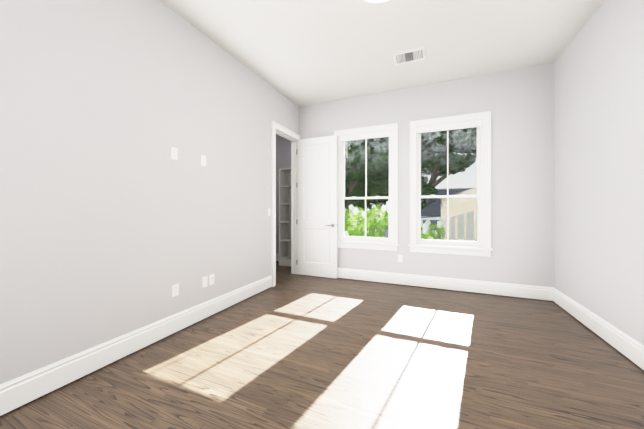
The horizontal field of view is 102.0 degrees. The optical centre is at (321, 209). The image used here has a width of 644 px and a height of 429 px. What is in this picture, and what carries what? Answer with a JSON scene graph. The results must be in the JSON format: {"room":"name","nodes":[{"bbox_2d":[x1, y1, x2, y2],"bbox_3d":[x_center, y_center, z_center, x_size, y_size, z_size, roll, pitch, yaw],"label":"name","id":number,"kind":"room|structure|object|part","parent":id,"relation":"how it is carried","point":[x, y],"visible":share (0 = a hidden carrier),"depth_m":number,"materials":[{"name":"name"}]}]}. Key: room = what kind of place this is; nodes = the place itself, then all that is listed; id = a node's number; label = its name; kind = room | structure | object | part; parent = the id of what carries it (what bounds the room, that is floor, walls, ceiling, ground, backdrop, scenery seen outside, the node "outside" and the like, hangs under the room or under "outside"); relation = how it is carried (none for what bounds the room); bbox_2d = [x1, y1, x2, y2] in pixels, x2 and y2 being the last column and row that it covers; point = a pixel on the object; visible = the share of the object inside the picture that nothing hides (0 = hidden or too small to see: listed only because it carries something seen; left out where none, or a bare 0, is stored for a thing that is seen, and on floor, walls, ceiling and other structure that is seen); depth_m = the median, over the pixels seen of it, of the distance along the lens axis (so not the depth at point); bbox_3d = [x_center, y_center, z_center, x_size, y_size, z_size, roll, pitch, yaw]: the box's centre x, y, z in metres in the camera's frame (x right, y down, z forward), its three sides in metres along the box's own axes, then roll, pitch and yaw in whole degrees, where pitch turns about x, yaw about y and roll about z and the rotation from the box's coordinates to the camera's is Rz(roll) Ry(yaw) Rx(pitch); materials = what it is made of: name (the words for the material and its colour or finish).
{"room":"empty bedroom","nodes":[
{"label":"empty bedroom","id":0,"kind":"room"},
{"bbox_2d":[0,0,298,383],"bbox_3d":[-1.243,-0.352,2.980,0.115,3.050,5.880,0,0,23],"label":"wall","id":1,"kind":"structure","parent":0,"point":[116,220],"depth_m":2.03,"materials":[{"name":"paint"}]},
{"bbox_2d":[0,275,271,416],"bbox_3d":[-1.550,1.082,2.094,0.016,0.182,4.011,0,0,23],"label":"baseboard","id":2,"kind":"structure","parent":1,"relation":"attached to","point":[21,391],"depth_m":1.94,"materials":[{"name":"white wood"}]},
{"bbox_2d":[171,147,177,159],"bbox_3d":[-1.396,-0.530,2.466,0.007,0.117,0.072,0,0,23],"label":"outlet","id":3,"kind":"object","parent":1,"relation":"attached to","point":[174,153],"visible":1,"depth_m":2.46,"materials":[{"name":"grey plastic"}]},
{"bbox_2d":[172,283,178,297],"bbox_3d":[-1.392,0.768,2.475,0.007,0.117,0.072,0,0,23],"label":"electrical outlet","id":4,"kind":"object","parent":1,"relation":"attached to","point":[175,290],"visible":1,"depth_m":2.47,"materials":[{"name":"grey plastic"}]},
{"bbox_2d":[201,155,205,165],"bbox_3d":[-1.262,-0.523,2.781,0.007,0.117,0.072,0,0,23],"label":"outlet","id":5,"kind":"object","parent":1,"relation":"attached to","point":[203,160],"visible":1,"depth_m":2.78,"materials":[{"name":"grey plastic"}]},
{"bbox_2d":[202,276,207,287],"bbox_3d":[-1.256,0.775,2.796,0.007,0.117,0.072,0,0,23],"label":"electrical outlet","id":6,"kind":"object","parent":1,"relation":"attached to","point":[204,281],"visible":1,"depth_m":2.79,"materials":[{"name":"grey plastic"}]},
{"bbox_2d":[209,274,213,285],"bbox_3d":[-1.216,0.774,2.882,0.012,0.117,0.072,0,0,23],"label":"outlet","id":7,"kind":"object","parent":1,"relation":"attached to","point":[211,279],"visible":1,"depth_m":2.88,"materials":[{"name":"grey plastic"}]},
{"bbox_2d":[271,121,299,286],"bbox_3d":[-0.638,-0.085,4.397,0.175,2.516,0.934,0,0,23],"label":"door frame","id":8,"kind":"structure","parent":1,"relation":"attached to","point":[284,132],"depth_m":4.53,"materials":[{"name":"white wood"}]},
{"bbox_2d":[297,135,336,278],"bbox_3d":[-0.105,-0.046,4.528,0.763,2.415,0.102,0,0,24],"label":"door","id":9,"kind":"structure","parent":1,"relation":"in","point":[317,201],"depth_m":4.53,"materials":[{"name":"white wood"}]},
{"bbox_3d":[-0.105,-0.046,4.528,0.763,2.098,0.101,0,0,24],"label":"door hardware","id":10,"kind":"part","parent":9,"relation":"part of","materials":[{"name":"white wood"}]},
{"bbox_2d":[276,134,290,253],"bbox_3d":[-0.871,-0.351,5.930,1.515,3.050,0.160,0,0,23],"label":"wall","id":11,"kind":"structure","parent":0,"point":[283,153],"depth_m":5.87,"materials":[{"name":"paint"}]},
{"bbox_2d":[0,261,643,428],"bbox_3d":[-0.284,1.233,2.508,5.640,0.120,5.995,0,0,23],"label":"floor","id":12,"kind":"structure","parent":0,"point":[289,350],"depth_m":1.89,"materials":[{"name":"brown wood"}]},
{"bbox_2d":[279,168,290,265],"bbox_3d":[-0.684,0.158,5.571,0.330,2.028,0.350,0,0,23],"label":"shelving unit","id":13,"kind":"object","parent":12,"relation":"on","point":[284,216],"visible":0.54,"depth_m":5.61,"materials":[{"name":"white wood"}]},
{"bbox_2d":[160,0,603,106],"bbox_3d":[-0.284,-1.937,2.509,5.640,0.120,5.995,0,0,23],"label":"ceiling","id":14,"kind":"structure","parent":0,"point":[299,53],"depth_m":2.84,"materials":[{"name":"paint"}]},
{"bbox_2d":[366,0,386,2],"bbox_3d":[0.479,-1.843,2.132,0.396,0.068,0.396,0,0,23],"label":"flush-mount light","id":15,"kind":"object","parent":14,"relation":"attached to","point":[375,1],"visible":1,"depth_m":2.29,"materials":[{"name":"white"}]},
{"bbox_2d":[393,47,424,64],"bbox_3d":[1.068,-1.872,3.196,0.355,0.010,0.250,0,0,23],"label":"ceiling vent","id":16,"kind":"object","parent":14,"relation":"in","point":[418,54],"visible":1,"depth_m":3.19,"materials":[{"name":"white metal"}]},
{"bbox_2d":[299,62,553,286],"bbox_3d":[1.298,-0.352,4.114,3.670,3.050,0.160,0,0,23],"label":"wall","id":17,"kind":"structure","parent":0,"point":[518,103],"depth_m":3.56,"materials":[{"name":"paint"}]},
{"bbox_2d":[334,123,398,250],"bbox_3d":[0.729,-0.351,4.347,1.092,1.994,0.247,0,0,23],"label":"window","id":18,"kind":"structure","parent":17,"relation":"in","point":[370,186],"depth_m":4.27,"materials":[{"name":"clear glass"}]},
{"bbox_3d":[0.727,-0.361,4.343,0.862,1.779,0.126,0,0,23],"label":"left window sash","id":19,"kind":"part","parent":18,"relation":"part of","materials":[{"name":"white wood"}]},
{"bbox_2d":[398,255,402,261],"bbox_3d":[1.218,0.760,4.056,0.072,0.117,0.007,0,0,23],"label":"electrical outlet","id":20,"kind":"object","parent":17,"relation":"attached to","point":[400,258],"visible":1,"depth_m":4.05,"materials":[{"name":"white plastic"}]},
{"bbox_2d":[337,267,551,301],"bbox_3d":[1.245,1.082,4.040,3.630,0.182,0.016,0,0,23],"label":"baseboard","id":21,"kind":"structure","parent":17,"relation":"attached to","point":[542,293],"depth_m":3.76,"materials":[{"name":"white wood"}]},
{"bbox_2d":[408,111,492,256],"bbox_3d":[1.865,-0.351,3.863,1.092,1.994,0.247,0,0,23],"label":"window","id":22,"kind":"structure","parent":17,"relation":"in","point":[451,178],"depth_m":3.78,"materials":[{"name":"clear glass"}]},
{"bbox_3d":[1.863,-0.361,3.858,0.862,1.779,0.126,0,0,23],"label":"right window sash","id":23,"kind":"part","parent":22,"relation":"part of","materials":[{"name":"white wood"}]},
{"bbox_2d":[554,0,643,344],"bbox_3d":[2.075,-0.353,1.056,0.160,3.050,5.175,0,0,23],"label":"wall","id":24,"kind":"structure","parent":0,"point":[599,166],"depth_m":2.35,"materials":[{"name":"paint"}]},
{"bbox_2d":[552,287,643,370],"bbox_3d":[1.986,1.081,1.069,0.016,0.182,4.900,0,0,23],"label":"baseboard","id":25,"kind":"structure","parent":24,"relation":"attached to","point":[633,350],"depth_m":2.32,"materials":[{"name":"white wood"}]},
{"label":"outside","id":26,"kind":"structure","parent":0,"visible":0},
{"bbox_3d":[28.503,4.598,66.435,160.000,0.300,135.240,0,0,23],"label":"ground","id":27,"kind":"structure","parent":26,"visible":0},
{"bbox_2d":[347,174,386,219],"bbox_3d":[1.484,1.283,13.930,6.052,6.288,6.372,0,0,23],"label":"trunk","id":28,"kind":"object","parent":27,"relation":"on","point":[350,191],"depth_m":11.68,"materials":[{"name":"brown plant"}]},
{"bbox_2d":[344,142,437,209],"bbox_3d":[1.462,-1.123,13.841,8.624,3.228,8.885,0,0,23],"label":"canopy","id":29,"kind":"object","parent":28,"relation":"attached to","point":[376,160],"depth_m":10.57,"materials":[{"name":"green plant"}]},
{"bbox_2d":[370,229,387,237],"bbox_3d":[0.077,2.623,12.806,6.800,3.607,4.606,0,0,23],"label":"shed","id":30,"kind":"object","parent":27,"relation":"on","point":[386,232],"depth_m":11.16,"materials":[{"name":"grey"}]},
{"bbox_2d":[372,134,443,203],"bbox_3d":[4.042,-0.708,17.266,9.076,10.380,9.384,0,0,23],"label":"oak trunk","id":31,"kind":"object","parent":27,"relation":"on","point":[425,151],"depth_m":16.25,"materials":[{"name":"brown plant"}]},
{"bbox_2d":[345,127,476,172],"bbox_3d":[3.729,-4.341,17.217,13.136,5.448,12.724,0,0,23],"label":"canopy","id":32,"kind":"object","parent":31,"relation":"attached to","point":[452,141],"depth_m":15.19,"materials":[{"name":"green plant"}]},
{"bbox_2d":[357,188,472,239],"bbox_3d":[8.664,1.503,17.389,11.793,5.852,9.738,0,0,23],"label":"house","id":33,"kind":"structure","parent":27,"relation":"on","point":[436,209],"depth_m":14.65,"materials":[{"name":"grey"}]},
{"bbox_2d":[421,175,427,182],"bbox_3d":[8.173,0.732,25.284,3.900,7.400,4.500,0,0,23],"label":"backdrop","id":34,"kind":"object","parent":27,"relation":"on","point":[425,178],"depth_m":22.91,"materials":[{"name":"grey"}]},
{"bbox_2d":[425,151,476,188],"bbox_3d":[11.577,-1.346,26.621,11.392,11.648,11.646,0,0,23],"label":"trunk","id":35,"kind":"object","parent":27,"relation":"on","point":[434,181],"depth_m":26.30,"materials":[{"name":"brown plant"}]},
{"bbox_2d":[421,127,476,175],"bbox_3d":[11.759,-5.995,26.479,15.146,4.912,15.680,0,0,23],"label":"canopy","id":36,"kind":"object","parent":35,"relation":"attached to","point":[455,158],"depth_m":26.18,"materials":[{"name":"green plant"}]},
{"bbox_2d":[441,187,476,241],"bbox_3d":[5.148,1.490,7.314,3.360,5.870,3.030,0,0,23],"label":"porch","id":37,"kind":"object","parent":27,"relation":"on","point":[465,219],"depth_m":7.21,"materials":[{"name":"beige wood"}]},
{"bbox_3d":[0.977,2.230,7.384,1.188,4.402,1.501,0,0,23],"label":"stems","id":38,"kind":"object","parent":27,"relation":"on","visible":0},
{"bbox_2d":[344,201,387,236],"bbox_3d":[0.985,0.467,7.470,1.916,1.399,2.046,0,0,23],"label":"flowers","id":39,"kind":"object","parent":38,"relation":"attached to","point":[355,211],"depth_m":7.14,"materials":[{"name":"white plant"}]},
{"bbox_2d":[344,205,387,237],"bbox_3d":[0.925,0.691,7.367,2.140,1.642,2.318,0,0,23],"label":"bush","id":40,"kind":"object","parent":38,"relation":"attached to","point":[348,225],"depth_m":7.07,"materials":[{"name":"green plant"}]},
{"bbox_3d":[3.047,2.460,8.067,0.824,3.938,0.818,0,0,23],"label":"stems","id":41,"kind":"object","parent":27,"relation":"on","visible":0},
{"bbox_2d":[421,220,442,239],"bbox_3d":[3.111,0.919,8.083,1.500,1.344,1.402,0,0,23],"label":"flowers","id":42,"kind":"object","parent":41,"relation":"attached to","point":[427,223],"depth_m":7.75,"materials":[{"name":"white plant"}]},
{"bbox_2d":[421,224,444,239],"bbox_3d":[3.155,1.095,8.119,1.565,1.555,1.588,0,0,23],"label":"crape myrtle","id":43,"kind":"object","parent":41,"relation":"attached to","point":[430,233],"depth_m":7.73,"materials":[{"name":"green plant"}]}
]}

